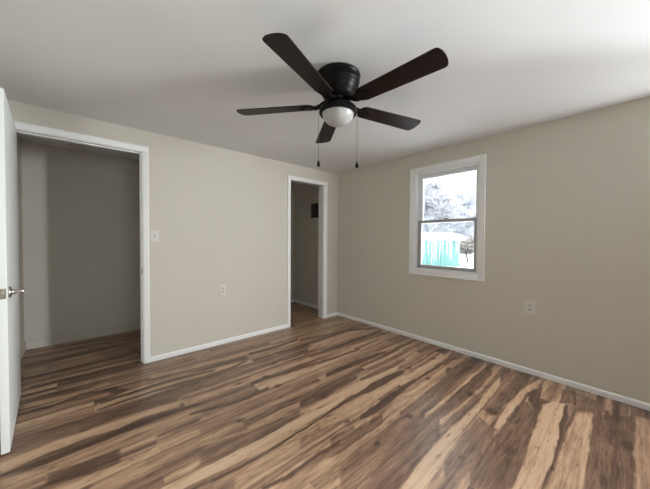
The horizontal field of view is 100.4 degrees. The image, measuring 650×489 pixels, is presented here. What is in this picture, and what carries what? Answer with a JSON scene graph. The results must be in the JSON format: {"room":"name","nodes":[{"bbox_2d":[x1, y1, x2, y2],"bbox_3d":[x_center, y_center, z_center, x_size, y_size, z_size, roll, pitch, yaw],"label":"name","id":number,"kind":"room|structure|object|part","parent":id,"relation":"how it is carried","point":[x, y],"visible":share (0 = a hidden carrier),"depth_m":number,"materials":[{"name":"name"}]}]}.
{"room":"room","nodes":[
{"label":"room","id":0,"kind":"room"},
{"bbox_2d":[17,135,23,347],"bbox_3d":[-1.242,0.077,0.539,0.120,2.290,6.605,-1,2,-41],"label":"wall","id":1,"kind":"structure","parent":0,"point":[19,168],"depth_m":2.86,"materials":[{"name":"beige paint"}]},
{"bbox_2d":[0,87,24,454],"bbox_3d":[-2.109,0.151,1.814,0.852,2.065,0.162,1,2,45],"label":"door","id":2,"kind":"structure","parent":1,"relation":"in","point":[10,356],"depth_m":1.59,"materials":[{"name":"white paint"}]},
{"bbox_3d":[-1.814,0.279,1.525,0.003,0.058,0.027,1,2,45],"label":"latch plate","id":3,"kind":"part","parent":2,"relation":"part of","materials":[{"name":"silver metal"}]},
{"bbox_3d":[-1.855,0.277,1.634,0.154,0.068,0.063,1,2,45],"label":"handle","id":4,"kind":"part","parent":2,"relation":"part of","materials":[{"name":"silver metal"}]},
{"bbox_2d":[20,341,25,358],"bbox_3d":[-2.931,1.122,2.566,0.014,0.100,1.101,-1,2,-41],"label":"baseboard","id":5,"kind":"structure","parent":1,"relation":"attached to","point":[23,347],"depth_m":2.86,"materials":[{"name":"beige paint"}]},
{"bbox_2d":[21,141,293,340],"bbox_3d":[-1.994,0.000,4.199,3.600,2.290,0.120,-1,2,-41],"label":"wall","id":6,"kind":"structure","parent":0,"point":[81,209],"depth_m":3.27,"materials":[{"name":"beige paint"}]},
{"bbox_2d":[26,322,140,349],"bbox_3d":[-2.537,1.103,3.658,2.050,0.100,0.014,-1,2,-41],"label":"baseboard","id":7,"kind":"structure","parent":6,"relation":"attached to","point":[59,339],"depth_m":3.28,"materials":[{"name":"beige paint"}]},
{"bbox_2d":[7,100,337,356],"bbox_3d":[-1.177,0.023,3.274,3.600,2.290,0.120,-1,2,-41],"label":"wall","id":8,"kind":"structure","parent":0,"point":[219,215],"depth_m":3.10,"materials":[{"name":"beige paint"}]},
{"bbox_2d":[14,121,149,363],"bbox_3d":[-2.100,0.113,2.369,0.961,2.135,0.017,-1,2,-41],"label":"trim","id":9,"kind":"structure","parent":8,"relation":"attached to","point":[20,125],"depth_m":2.65,"materials":[{"name":"white paint"}]},
{"bbox_2d":[150,230,158,241],"bbox_3d":[-1.705,-0.086,2.712,0.072,0.116,0.018,-1,2,-41],"label":"light switch","id":10,"kind":"object","parent":8,"relation":"attached to","point":[154,234],"visible":1,"depth_m":2.71,"materials":[{"name":"white plastic"}]},
{"bbox_2d":[150,324,287,361],"bbox_3d":[-1.137,1.145,3.248,1.630,0.048,0.014,-1,2,-41],"label":"baseboard","id":11,"kind":"structure","parent":8,"relation":"attached to","point":[203,346],"depth_m":3.11,"materials":[{"name":"white paint"}]},
{"bbox_2d":[219,285,225,294],"bbox_3d":[-1.201,0.535,3.180,0.072,0.116,0.008,-1,2,-41],"label":"wall outlet","id":12,"kind":"object","parent":8,"relation":"attached to","point":[222,287],"visible":1,"depth_m":3.18,"materials":[{"name":"white plastic"}]},
{"bbox_2d":[287,175,327,327],"bbox_3d":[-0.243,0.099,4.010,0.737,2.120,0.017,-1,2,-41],"label":"trim","id":13,"kind":"structure","parent":8,"relation":"attached to","point":[325,184],"depth_m":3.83,"materials":[{"name":"white paint"}]},
{"bbox_2d":[327,312,337,317],"bbox_3d":[0.114,1.130,4.353,0.228,0.048,0.014,-1,2,-41],"label":"baseboard","id":14,"kind":"structure","parent":8,"relation":"attached to","point":[335,313],"depth_m":4.35,"materials":[{"name":"white paint"}]},
{"bbox_2d":[0,302,649,488],"bbox_3d":[0.185,1.221,1.748,3.840,0.030,6.685,-1,2,-41],"label":"floor","id":15,"kind":"structure","parent":0,"point":[334,402],"depth_m":1.84,"materials":[{"name":"brown wood"}]},
{"bbox_2d":[0,0,649,184],"bbox_3d":[0.206,-1.143,1.708,3.860,0.120,6.725,-1,2,-41],"label":"ceiling","id":16,"kind":"structure","parent":0,"point":[182,69],"depth_m":1.63,"materials":[{"name":"white paint"}]},
{"bbox_2d":[67,144,81,149],"bbox_3d":[-2.859,-1.105,3.094,0.132,0.047,0.132,-1,2,-41],"label":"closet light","id":17,"kind":"object","parent":16,"relation":"attached to","point":[72,146],"visible":1,"depth_m":3.07,"materials":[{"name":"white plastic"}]},
{"bbox_2d":[236,33,448,167],"bbox_3d":[0.120,-0.789,1.724,1.311,0.590,1.276,-1,2,-41],"label":"ceiling fan","id":18,"kind":"object","parent":16,"relation":"hanging from","point":[338,83],"visible":1,"depth_m":1.62,"materials":[{"name":"black metal"}]},
{"bbox_3d":[-0.329,-0.898,1.813,0.527,0.006,0.135,1,12,9],"label":"blade","id":19,"kind":"part","parent":18,"relation":"part of","materials":[{"name":"brown wood"}]},
{"bbox_3d":[-0.106,-0.889,1.374,0.135,0.006,0.527,13,7,26],"label":"blade","id":20,"kind":"part","parent":18,"relation":"part of","materials":[{"name":"brown wood"}]},
{"bbox_3d":[0.019,-0.903,2.160,0.135,0.006,0.527,-11,3,-9],"label":"blade","id":21,"kind":"part","parent":18,"relation":"part of","materials":[{"name":"brown wood"}]},
{"bbox_3d":[0.457,-0.897,1.937,0.527,0.006,0.135,0,-9,-27],"label":"blade","id":22,"kind":"part","parent":18,"relation":"part of","materials":[{"name":"brown wood"}]},
{"bbox_3d":[0.380,-0.887,1.451,0.527,0.006,0.135,1,-9,45],"label":"blade","id":23,"kind":"part","parent":18,"relation":"part of","materials":[{"name":"brown wood"}]},
{"bbox_2d":[294,97,649,403],"bbox_3d":[1.554,0.043,3.008,0.140,2.290,6.605,-1,2,-41],"label":"wall","id":24,"kind":"structure","parent":0,"point":[567,200],"depth_m":2.49,"materials":[{"name":"beige paint"}]},
{"bbox_2d":[294,299,317,308],"bbox_3d":[-0.244,1.113,4.941,0.014,0.055,1.101,-1,2,-41],"label":"baseboard","id":25,"kind":"structure","parent":24,"relation":"attached to","point":[295,300],"depth_m":5.04,"materials":[{"name":"white paint"}]},
{"bbox_2d":[311,203,318,217],"bbox_3d":[-0.179,-0.602,4.828,0.036,0.250,0.200,-1,2,-41],"label":"breaker panel","id":26,"kind":"object","parent":24,"relation":"attached to","point":[314,207],"visible":0.88,"depth_m":4.81,"materials":[{"name":"black paint"}]},
{"bbox_2d":[377,279,381,286],"bbox_3d":[0.761,0.540,3.800,0.008,0.116,0.072,-1,2,-41],"label":"wall outlet","id":27,"kind":"object","parent":24,"relation":"attached to","point":[379,281],"visible":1,"depth_m":3.79,"materials":[{"name":"white plastic"}]},
{"bbox_2d":[409,154,485,281],"bbox_3d":[1.408,-0.280,3.148,0.157,1.310,0.860,-1,2,-41],"label":"window","id":28,"kind":"structure","parent":24,"relation":"in","point":[477,163],"depth_m":3.12,"materials":[{"name":"white paint"}]},
{"bbox_3d":[1.408,0.001,3.156,0.034,0.588,0.700,-1,2,-41],"label":"sash","id":29,"kind":"part","parent":28,"relation":"part of","materials":[{"name":"white glass"}]},
{"bbox_3d":[1.440,-0.556,3.170,0.034,0.598,0.700,-1,2,-41],"label":"sash","id":30,"kind":"part","parent":28,"relation":"part of","materials":[{"name":"white plastic"}]},
{"bbox_2d":[337,312,649,410],"bbox_3d":[1.938,1.177,2.472,0.014,0.048,5.250,-1,2,-41],"label":"baseboard","id":31,"kind":"structure","parent":24,"relation":"attached to","point":[600,392],"depth_m":2.55,"materials":[{"name":"white paint"}]},
{"bbox_2d":[524,300,534,314],"bbox_3d":[1.899,0.583,2.513,0.008,0.124,0.080,-1,2,-41],"label":"wall outlet","id":32,"kind":"object","parent":24,"relation":"attached to","point":[529,305],"visible":1,"depth_m":2.51,"materials":[{"name":"white plastic"}]},
{"label":"outside","id":33,"kind":"structure","parent":0,"visible":0},
{"bbox_2d":[449,248,473,267],"bbox_3d":[15.192,1.252,17.690,120.000,0.636,100.000,-1,2,-41],"label":"ground","id":34,"kind":"structure","parent":33,"point":[463,263],"depth_m":21.39,"materials":[{"name":"white snow"}]},
{"bbox_2d":[424,175,458,218],"bbox_3d":[12.298,-5.538,39.915,11.356,13.558,13.787,0,1,-8],"label":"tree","id":35,"kind":"object","parent":34,"relation":"on","point":[449,194],"visible":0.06,"depth_m":36.48,"materials":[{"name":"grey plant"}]},
{"bbox_2d":[422,232,465,265],"bbox_3d":[6.448,0.299,19.462,5.640,2.280,3.500,0,1,0],"label":"shed","id":36,"kind":"object","parent":34,"relation":"on","point":[439,249],"visible":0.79,"depth_m":17.96,"materials":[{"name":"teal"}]},
{"bbox_2d":[424,177,465,231],"bbox_3d":[10.600,-3.056,27.500,6.745,8.939,5.781,1,1,26],"label":"tree","id":37,"kind":"object","parent":34,"relation":"on","point":[438,199],"visible":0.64,"depth_m":26.62,"materials":[{"name":"grey plant"}]},
{"bbox_2d":[427,178,475,232],"bbox_3d":[24.730,-6.696,55.091,13.970,15.351,14.092,0,1,-21],"label":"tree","id":38,"kind":"object","parent":34,"relation":"on","point":[465,199],"visible":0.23,"depth_m":52.43,"materials":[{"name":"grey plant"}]},
{"bbox_2d":[444,205,475,237],"bbox_3d":[19.157,-2.105,36.284,5.269,6.768,6.161,1,1,34],"label":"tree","id":39,"kind":"object","parent":34,"relation":"on","point":[466,228],"visible":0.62,"depth_m":35.21,"materials":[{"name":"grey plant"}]},
{"bbox_2d":[460,234,473,261],"bbox_3d":[10.614,0.361,20.717,2.311,2.374,3.179,0,1,-16],"label":"bush","id":40,"kind":"object","parent":34,"relation":"on","point":[468,243],"visible":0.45,"depth_m":20.24,"materials":[{"name":"white plant"}]}
]}

